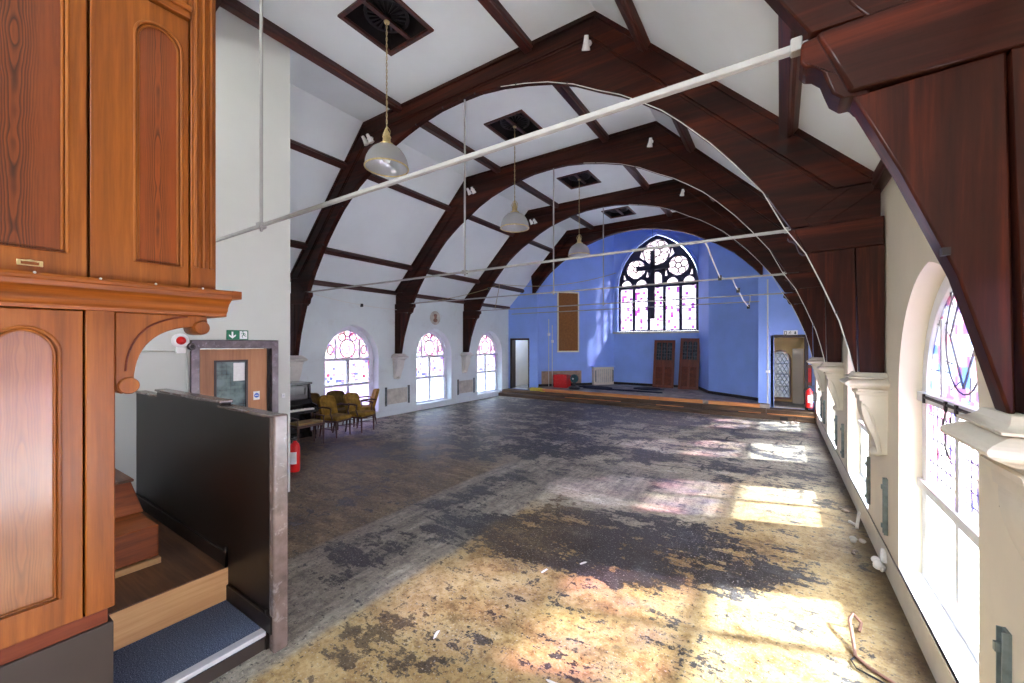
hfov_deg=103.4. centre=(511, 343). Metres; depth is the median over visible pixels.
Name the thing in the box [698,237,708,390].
wall
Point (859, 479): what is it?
window
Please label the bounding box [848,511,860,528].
debris
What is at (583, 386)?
scrap
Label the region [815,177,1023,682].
wall
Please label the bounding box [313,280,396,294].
wall plate
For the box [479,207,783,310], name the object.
rod
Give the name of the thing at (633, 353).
wall
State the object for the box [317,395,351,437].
upholstered chair
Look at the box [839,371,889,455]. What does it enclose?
corbel
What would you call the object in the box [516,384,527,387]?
floor
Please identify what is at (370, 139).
spotlight
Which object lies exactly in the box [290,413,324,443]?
stool
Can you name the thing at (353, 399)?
upholstered chair
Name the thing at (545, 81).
cable
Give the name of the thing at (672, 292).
light
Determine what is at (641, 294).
light
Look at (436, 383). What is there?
ground
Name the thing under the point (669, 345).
light
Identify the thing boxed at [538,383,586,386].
baseboard
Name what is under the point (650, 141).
spotlight
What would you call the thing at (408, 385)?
bracket
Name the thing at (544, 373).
radiator
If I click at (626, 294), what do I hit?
light
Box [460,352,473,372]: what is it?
corbel
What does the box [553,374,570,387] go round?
crate
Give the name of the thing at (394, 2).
fan grille
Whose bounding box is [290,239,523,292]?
purlin
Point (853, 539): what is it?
debris
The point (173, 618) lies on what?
staircase
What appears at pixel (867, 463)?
bracket
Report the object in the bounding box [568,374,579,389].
fan
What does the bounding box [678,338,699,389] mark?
door
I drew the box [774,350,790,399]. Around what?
window
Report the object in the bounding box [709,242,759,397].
wall
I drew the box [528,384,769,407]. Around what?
floor
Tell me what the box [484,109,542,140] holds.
ceiling vent
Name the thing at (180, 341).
beacon
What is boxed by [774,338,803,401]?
wall
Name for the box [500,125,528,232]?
pendant lamp
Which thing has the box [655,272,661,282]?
light
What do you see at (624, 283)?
light
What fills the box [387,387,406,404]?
radiator
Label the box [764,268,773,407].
wall
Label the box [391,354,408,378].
corbel
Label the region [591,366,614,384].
radiator
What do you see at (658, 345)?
light
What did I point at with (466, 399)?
baseboard
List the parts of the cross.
arm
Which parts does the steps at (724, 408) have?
rope coil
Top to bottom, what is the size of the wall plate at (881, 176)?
0.120 m
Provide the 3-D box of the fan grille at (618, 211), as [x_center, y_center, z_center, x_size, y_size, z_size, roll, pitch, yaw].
[3.571,-4.490,13.496,0.600,0.020,0.600,0,0,34]
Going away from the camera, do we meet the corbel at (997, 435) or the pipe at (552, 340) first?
the corbel at (997, 435)
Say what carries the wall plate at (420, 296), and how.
attached to the ceiling at (386, 223)
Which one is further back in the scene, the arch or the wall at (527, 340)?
the wall at (527, 340)
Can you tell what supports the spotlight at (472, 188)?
attached to the roof truss at (668, 156)
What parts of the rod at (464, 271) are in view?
rod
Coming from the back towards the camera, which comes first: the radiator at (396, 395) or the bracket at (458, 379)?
the bracket at (458, 379)
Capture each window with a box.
[325,326,377,411]
[417,330,449,404]
[477,332,500,394]
[613,231,698,333]
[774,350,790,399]
[827,433,835,448]
[848,417,867,510]
[899,276,978,682]
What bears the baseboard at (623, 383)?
attached to the wall at (633, 353)
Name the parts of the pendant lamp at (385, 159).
lamp shade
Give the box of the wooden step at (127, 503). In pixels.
[115,468,142,518]
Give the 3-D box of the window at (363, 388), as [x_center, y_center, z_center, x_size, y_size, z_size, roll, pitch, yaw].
[-4.478,0.735,11.167,0.310,2.510,1.660,0,0,34]
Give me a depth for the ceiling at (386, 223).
10.24 m
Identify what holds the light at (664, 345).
attached to the door at (664, 350)
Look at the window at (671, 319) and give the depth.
17.08 m
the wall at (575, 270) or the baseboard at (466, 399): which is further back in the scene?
the wall at (575, 270)
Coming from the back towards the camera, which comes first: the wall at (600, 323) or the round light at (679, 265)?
the wall at (600, 323)
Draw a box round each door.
[190,340,277,411]
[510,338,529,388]
[652,340,674,387]
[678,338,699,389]
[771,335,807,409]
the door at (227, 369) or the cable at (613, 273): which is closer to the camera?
the door at (227, 369)
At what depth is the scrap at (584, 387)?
15.43 m
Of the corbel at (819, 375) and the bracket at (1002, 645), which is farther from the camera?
the corbel at (819, 375)
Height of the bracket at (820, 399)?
0.520 m
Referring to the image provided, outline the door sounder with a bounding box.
[186,343,196,349]
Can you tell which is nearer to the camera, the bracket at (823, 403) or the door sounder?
the door sounder
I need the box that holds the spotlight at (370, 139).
[361,133,373,145]
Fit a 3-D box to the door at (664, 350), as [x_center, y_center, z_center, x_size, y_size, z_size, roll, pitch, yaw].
[6.267,0.821,16.677,0.847,1.972,0.286,0,0,34]
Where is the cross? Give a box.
[636,229,669,318]
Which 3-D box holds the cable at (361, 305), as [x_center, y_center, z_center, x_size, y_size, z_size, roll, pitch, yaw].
[-4.253,-1.150,11.041,0.061,0.254,2.703,0,0,35]
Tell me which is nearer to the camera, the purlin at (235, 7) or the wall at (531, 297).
the purlin at (235, 7)
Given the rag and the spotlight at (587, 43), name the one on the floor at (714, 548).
the rag
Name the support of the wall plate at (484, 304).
attached to the ceiling at (386, 223)
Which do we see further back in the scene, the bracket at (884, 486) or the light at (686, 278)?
the light at (686, 278)
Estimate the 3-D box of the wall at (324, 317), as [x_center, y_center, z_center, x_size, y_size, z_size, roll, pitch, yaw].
[-3.394,0.255,12.883,0.400,3.790,11.720,0,0,34]
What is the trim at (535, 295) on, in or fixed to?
attached to the wall at (518, 324)
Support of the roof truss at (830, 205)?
attached to the ceiling at (465, 37)
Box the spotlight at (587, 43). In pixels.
[582,35,591,50]
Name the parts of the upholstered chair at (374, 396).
seat, backrest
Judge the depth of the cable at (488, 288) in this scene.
13.29 m
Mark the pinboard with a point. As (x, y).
(567, 322)
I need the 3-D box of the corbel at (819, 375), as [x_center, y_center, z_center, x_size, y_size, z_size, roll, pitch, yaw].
[6.914,0.689,9.190,0.337,0.771,0.430,0,0,34]
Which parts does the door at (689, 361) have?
panel, panel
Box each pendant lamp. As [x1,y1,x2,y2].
[364,19,408,176]
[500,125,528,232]
[568,179,589,256]
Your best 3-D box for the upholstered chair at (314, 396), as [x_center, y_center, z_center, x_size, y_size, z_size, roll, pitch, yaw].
[-4.807,1.685,9.927,0.638,0.936,0.625,0,0,29]
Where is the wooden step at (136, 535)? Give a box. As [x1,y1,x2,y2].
[115,512,160,577]
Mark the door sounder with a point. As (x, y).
(191, 346)
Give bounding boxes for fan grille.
[363,0,408,32]
[500,114,528,130]
[568,172,590,180]
[610,207,627,212]
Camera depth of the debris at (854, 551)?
4.15 m
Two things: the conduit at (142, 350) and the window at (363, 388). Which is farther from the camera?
the window at (363, 388)
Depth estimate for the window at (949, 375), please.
2.76 m
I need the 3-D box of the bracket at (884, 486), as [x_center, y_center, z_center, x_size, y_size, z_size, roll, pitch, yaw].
[3.465,1.510,3.761,0.047,0.520,0.064,0,0,34]
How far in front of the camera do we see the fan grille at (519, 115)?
8.21 m
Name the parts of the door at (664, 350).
panel, panel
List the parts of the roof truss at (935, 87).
wall post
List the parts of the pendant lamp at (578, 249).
lamp shade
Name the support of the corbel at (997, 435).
attached to the wall at (914, 276)
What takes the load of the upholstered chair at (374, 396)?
on the floor at (714, 548)
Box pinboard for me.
[557,292,578,351]
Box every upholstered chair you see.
[311,393,332,430]
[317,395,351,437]
[326,390,354,429]
[343,392,374,432]
[356,388,378,425]
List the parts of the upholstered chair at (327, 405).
backrest, seat, seat frame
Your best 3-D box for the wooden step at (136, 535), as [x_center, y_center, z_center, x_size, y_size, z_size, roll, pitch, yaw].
[-3.419,1.613,3.141,0.830,0.307,0.855,0,0,34]
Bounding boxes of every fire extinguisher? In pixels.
[290,437,299,472]
[804,386,816,407]
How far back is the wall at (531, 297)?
16.75 m
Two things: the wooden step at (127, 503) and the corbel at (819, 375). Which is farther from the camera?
the corbel at (819, 375)
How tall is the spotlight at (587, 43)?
0.198 m
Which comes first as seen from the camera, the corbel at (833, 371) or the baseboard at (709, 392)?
the corbel at (833, 371)
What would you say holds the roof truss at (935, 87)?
attached to the ceiling at (465, 37)
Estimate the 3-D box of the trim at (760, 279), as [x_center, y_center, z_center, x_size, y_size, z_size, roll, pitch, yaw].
[7.575,-0.075,12.296,0.130,3.950,0.052,0,0,34]
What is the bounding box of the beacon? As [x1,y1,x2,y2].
[171,333,188,352]
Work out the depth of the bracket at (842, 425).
6.28 m
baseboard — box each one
[311,392,499,429]
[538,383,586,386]
[614,382,677,387]
[708,391,757,400]
[816,414,955,682]
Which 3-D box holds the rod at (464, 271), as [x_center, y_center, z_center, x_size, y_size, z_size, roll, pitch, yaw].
[-0.864,-2.612,6.765,9.110,2.955,0.070,0,0,34]
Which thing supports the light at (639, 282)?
attached to the window at (671, 319)
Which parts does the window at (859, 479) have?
frame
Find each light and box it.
[621,289,632,329]
[622,281,630,285]
[627,261,644,278]
[635,288,647,329]
[637,280,645,284]
[644,240,669,264]
[650,287,662,329]
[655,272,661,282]
[656,343,661,359]
[662,343,666,359]
[666,286,678,328]
[667,277,677,281]
[667,343,671,359]
[669,256,688,274]
[682,284,695,328]
[682,341,686,358]
[684,276,693,280]
[687,341,691,359]
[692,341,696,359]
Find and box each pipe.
[548,319,549,385]
[551,325,553,385]
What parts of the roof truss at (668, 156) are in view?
wall post, groove moulding, groove moulding, groove moulding, wall post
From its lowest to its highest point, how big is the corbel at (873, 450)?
0.088 m
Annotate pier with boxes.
[792,349,803,403]
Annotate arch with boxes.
[531,212,762,292]
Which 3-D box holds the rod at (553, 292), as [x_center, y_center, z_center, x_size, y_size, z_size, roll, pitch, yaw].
[0.883,-2.612,9.399,9.110,2.955,0.070,0,0,34]
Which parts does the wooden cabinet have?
sunk panel, panel moulding, sunk panel, panel moulding, door, door, plinth rail, corner post, cornice, panel, sunk panel, panel moulding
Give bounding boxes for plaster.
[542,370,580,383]
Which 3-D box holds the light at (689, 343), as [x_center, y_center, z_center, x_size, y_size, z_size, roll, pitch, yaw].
[7.117,0.259,16.152,0.170,0.737,0.138,0,0,34]
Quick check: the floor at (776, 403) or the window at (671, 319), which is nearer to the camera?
the floor at (776, 403)
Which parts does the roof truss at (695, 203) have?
wall post, groove moulding, groove moulding, groove moulding, wall post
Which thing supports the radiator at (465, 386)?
attached to the wall at (324, 317)
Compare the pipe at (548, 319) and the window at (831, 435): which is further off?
the pipe at (548, 319)
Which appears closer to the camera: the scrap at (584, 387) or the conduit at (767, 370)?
the conduit at (767, 370)
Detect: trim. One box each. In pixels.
[534,294,537,387]
[758,277,762,402]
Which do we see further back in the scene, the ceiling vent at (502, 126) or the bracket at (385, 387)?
the bracket at (385, 387)
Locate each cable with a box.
[314,294,396,309]
[417,285,497,302]
[495,273,614,307]
[501,81,854,371]
[610,163,824,361]
[629,204,811,355]
[705,243,750,308]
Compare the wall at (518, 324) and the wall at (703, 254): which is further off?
the wall at (518, 324)
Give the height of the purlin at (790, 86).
0.165 m
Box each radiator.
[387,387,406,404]
[459,379,472,393]
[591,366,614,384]
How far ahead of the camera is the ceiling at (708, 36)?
3.81 m
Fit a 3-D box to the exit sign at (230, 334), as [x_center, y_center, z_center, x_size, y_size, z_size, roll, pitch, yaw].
[-3.606,-0.118,5.311,0.019,0.127,0.255,0,0,34]
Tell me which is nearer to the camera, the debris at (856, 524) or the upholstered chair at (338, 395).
the debris at (856, 524)
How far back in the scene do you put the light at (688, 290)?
16.47 m
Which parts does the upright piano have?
panel, lid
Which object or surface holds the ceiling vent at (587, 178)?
in the ceiling at (465, 37)
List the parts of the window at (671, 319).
sill, hood mould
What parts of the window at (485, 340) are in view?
head pane, leaded pane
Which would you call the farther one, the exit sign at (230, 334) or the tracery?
the tracery
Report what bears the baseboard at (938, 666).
attached to the wall at (914, 276)
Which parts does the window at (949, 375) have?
leaded pane, opener rail, frame, head pane, leaded pane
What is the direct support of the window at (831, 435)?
in the wall at (914, 276)
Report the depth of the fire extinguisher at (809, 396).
10.93 m
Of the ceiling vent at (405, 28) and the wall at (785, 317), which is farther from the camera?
the wall at (785, 317)
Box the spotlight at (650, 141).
[647,138,653,146]
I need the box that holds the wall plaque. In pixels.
[430,311,439,324]
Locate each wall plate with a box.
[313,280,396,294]
[416,294,464,303]
[482,303,509,308]
[871,160,891,191]
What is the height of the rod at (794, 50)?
2.955 m
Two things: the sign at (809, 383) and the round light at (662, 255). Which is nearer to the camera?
the sign at (809, 383)
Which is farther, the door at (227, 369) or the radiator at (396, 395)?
the radiator at (396, 395)
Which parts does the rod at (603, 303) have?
rod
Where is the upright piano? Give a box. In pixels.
[290,381,318,439]
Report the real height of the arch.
2.385 m
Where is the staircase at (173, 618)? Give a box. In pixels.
[108,511,265,682]
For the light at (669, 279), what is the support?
attached to the window at (671, 319)
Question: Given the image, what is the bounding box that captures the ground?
[325,363,978,596]
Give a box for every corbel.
[290,355,307,380]
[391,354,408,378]
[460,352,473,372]
[806,357,824,391]
[816,362,843,410]
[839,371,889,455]
[868,446,881,455]
[939,407,1023,560]
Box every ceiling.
[238,0,675,229]
[290,84,566,306]
[589,0,880,190]
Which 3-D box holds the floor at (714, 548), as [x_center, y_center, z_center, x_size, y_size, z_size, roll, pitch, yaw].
[-0.615,2.225,7.140,11.180,0.150,17.620,0,0,34]
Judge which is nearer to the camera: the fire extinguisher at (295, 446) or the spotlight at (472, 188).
the fire extinguisher at (295, 446)
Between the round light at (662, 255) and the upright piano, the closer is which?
the upright piano
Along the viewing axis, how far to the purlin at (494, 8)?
5.92 m
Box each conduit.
[142,350,189,391]
[766,279,769,402]
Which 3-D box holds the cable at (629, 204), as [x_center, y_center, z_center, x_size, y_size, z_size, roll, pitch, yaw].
[5.059,-1.843,10.324,4.206,4.276,0.061,0,0,34]
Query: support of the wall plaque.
attached to the wall at (324, 317)
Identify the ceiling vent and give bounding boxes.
[337,0,433,55]
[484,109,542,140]
[557,170,600,188]
[601,206,635,218]
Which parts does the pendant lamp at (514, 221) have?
lamp shade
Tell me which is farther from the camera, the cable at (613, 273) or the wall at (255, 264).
the cable at (613, 273)
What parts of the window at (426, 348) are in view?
leaded pane, head pane, leaded pane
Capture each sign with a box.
[226,330,247,339]
[783,330,797,334]
[807,365,811,385]
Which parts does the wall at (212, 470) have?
skirting, post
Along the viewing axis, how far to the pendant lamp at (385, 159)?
5.52 m
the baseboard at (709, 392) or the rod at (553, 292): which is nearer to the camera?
the rod at (553, 292)
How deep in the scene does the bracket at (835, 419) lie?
7.03 m
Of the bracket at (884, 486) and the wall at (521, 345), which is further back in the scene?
the wall at (521, 345)
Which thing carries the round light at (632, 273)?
attached to the window at (671, 319)
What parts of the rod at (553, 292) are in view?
rod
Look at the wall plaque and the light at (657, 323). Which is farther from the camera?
the light at (657, 323)
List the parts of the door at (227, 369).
glass panel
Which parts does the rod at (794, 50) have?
plate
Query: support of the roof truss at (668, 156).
attached to the ceiling at (465, 37)
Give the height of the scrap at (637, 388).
0.048 m
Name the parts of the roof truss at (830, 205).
wall post, groove moulding, groove moulding, groove moulding, wall post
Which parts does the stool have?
seat rail, leg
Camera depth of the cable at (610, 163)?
7.12 m
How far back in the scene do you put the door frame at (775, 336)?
11.87 m
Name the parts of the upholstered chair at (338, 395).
backrest, seat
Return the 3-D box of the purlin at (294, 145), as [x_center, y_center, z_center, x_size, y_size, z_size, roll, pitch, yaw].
[-3.181,-3.695,8.831,0.165,0.165,17.600,0,0,34]
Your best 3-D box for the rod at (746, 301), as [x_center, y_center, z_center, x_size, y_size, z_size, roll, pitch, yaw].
[3.678,-1.260,14.481,8.850,0.052,0.032,0,0,34]
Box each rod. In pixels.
[216,0,807,241]
[309,99,790,292]
[413,168,786,303]
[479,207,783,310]
[512,301,758,314]
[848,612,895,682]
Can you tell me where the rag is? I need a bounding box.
[871,548,886,571]
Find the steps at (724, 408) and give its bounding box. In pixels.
[498,387,815,423]
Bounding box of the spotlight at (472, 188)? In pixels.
[467,187,475,194]
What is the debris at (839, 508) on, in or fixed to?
on the floor at (714, 548)
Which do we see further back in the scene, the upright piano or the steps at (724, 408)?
the steps at (724, 408)
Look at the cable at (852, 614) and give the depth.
2.75 m
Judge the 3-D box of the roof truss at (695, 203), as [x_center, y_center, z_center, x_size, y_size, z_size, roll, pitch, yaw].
[2.625,-2.054,12.035,10.590,4.717,0.230,0,0,34]
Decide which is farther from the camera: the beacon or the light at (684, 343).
the light at (684, 343)
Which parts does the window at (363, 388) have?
leaded pane, pane, head pane, pane, leaded pane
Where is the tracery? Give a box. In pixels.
[624,249,692,279]
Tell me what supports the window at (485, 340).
in the wall at (324, 317)
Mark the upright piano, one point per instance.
(302, 406)
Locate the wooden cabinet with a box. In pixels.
[0,0,241,682]
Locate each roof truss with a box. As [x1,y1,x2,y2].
[216,0,1023,413]
[290,11,884,372]
[395,121,841,361]
[463,179,822,356]
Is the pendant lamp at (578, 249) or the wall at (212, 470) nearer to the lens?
the wall at (212, 470)
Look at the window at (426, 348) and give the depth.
13.89 m
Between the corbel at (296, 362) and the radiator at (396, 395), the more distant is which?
the radiator at (396, 395)
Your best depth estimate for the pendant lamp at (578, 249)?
10.70 m
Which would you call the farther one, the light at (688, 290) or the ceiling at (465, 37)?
the light at (688, 290)
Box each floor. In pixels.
[209,396,935,682]
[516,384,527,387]
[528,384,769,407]
[774,401,803,406]
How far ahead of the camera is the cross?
16.77 m
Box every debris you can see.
[838,507,849,512]
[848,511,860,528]
[849,536,865,543]
[851,549,858,554]
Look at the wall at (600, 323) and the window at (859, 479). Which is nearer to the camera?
the window at (859, 479)
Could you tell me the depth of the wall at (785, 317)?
11.97 m
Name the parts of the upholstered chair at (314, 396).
backrest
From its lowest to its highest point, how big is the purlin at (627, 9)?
0.165 m
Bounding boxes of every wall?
[115,6,289,492]
[135,388,287,652]
[290,282,507,412]
[508,283,537,389]
[516,340,526,385]
[527,340,527,383]
[529,280,536,386]
[538,258,586,383]
[587,235,613,382]
[614,229,697,384]
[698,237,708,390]
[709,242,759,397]
[763,267,814,411]
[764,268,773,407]
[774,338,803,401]
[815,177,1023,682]
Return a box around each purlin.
[220,0,593,229]
[290,139,552,252]
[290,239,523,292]
[478,0,671,216]
[615,0,714,201]
[778,16,801,137]
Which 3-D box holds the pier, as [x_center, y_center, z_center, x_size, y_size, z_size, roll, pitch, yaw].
[9.198,1.025,12.997,0.280,1.750,0.330,0,0,34]
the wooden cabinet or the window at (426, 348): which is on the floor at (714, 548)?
the wooden cabinet
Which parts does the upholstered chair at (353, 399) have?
backrest, seat, seat frame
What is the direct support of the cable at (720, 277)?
hanging from the rod at (553, 292)
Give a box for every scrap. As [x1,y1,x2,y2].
[579,385,612,388]
[584,387,662,392]
[633,387,663,390]
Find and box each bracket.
[385,387,386,406]
[408,385,409,402]
[457,379,458,394]
[819,396,821,417]
[822,400,824,423]
[834,415,836,445]
[840,424,843,457]
[864,456,869,504]
[881,477,887,535]
[992,625,1011,682]
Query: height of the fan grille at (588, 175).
0.020 m
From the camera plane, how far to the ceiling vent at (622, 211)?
13.70 m

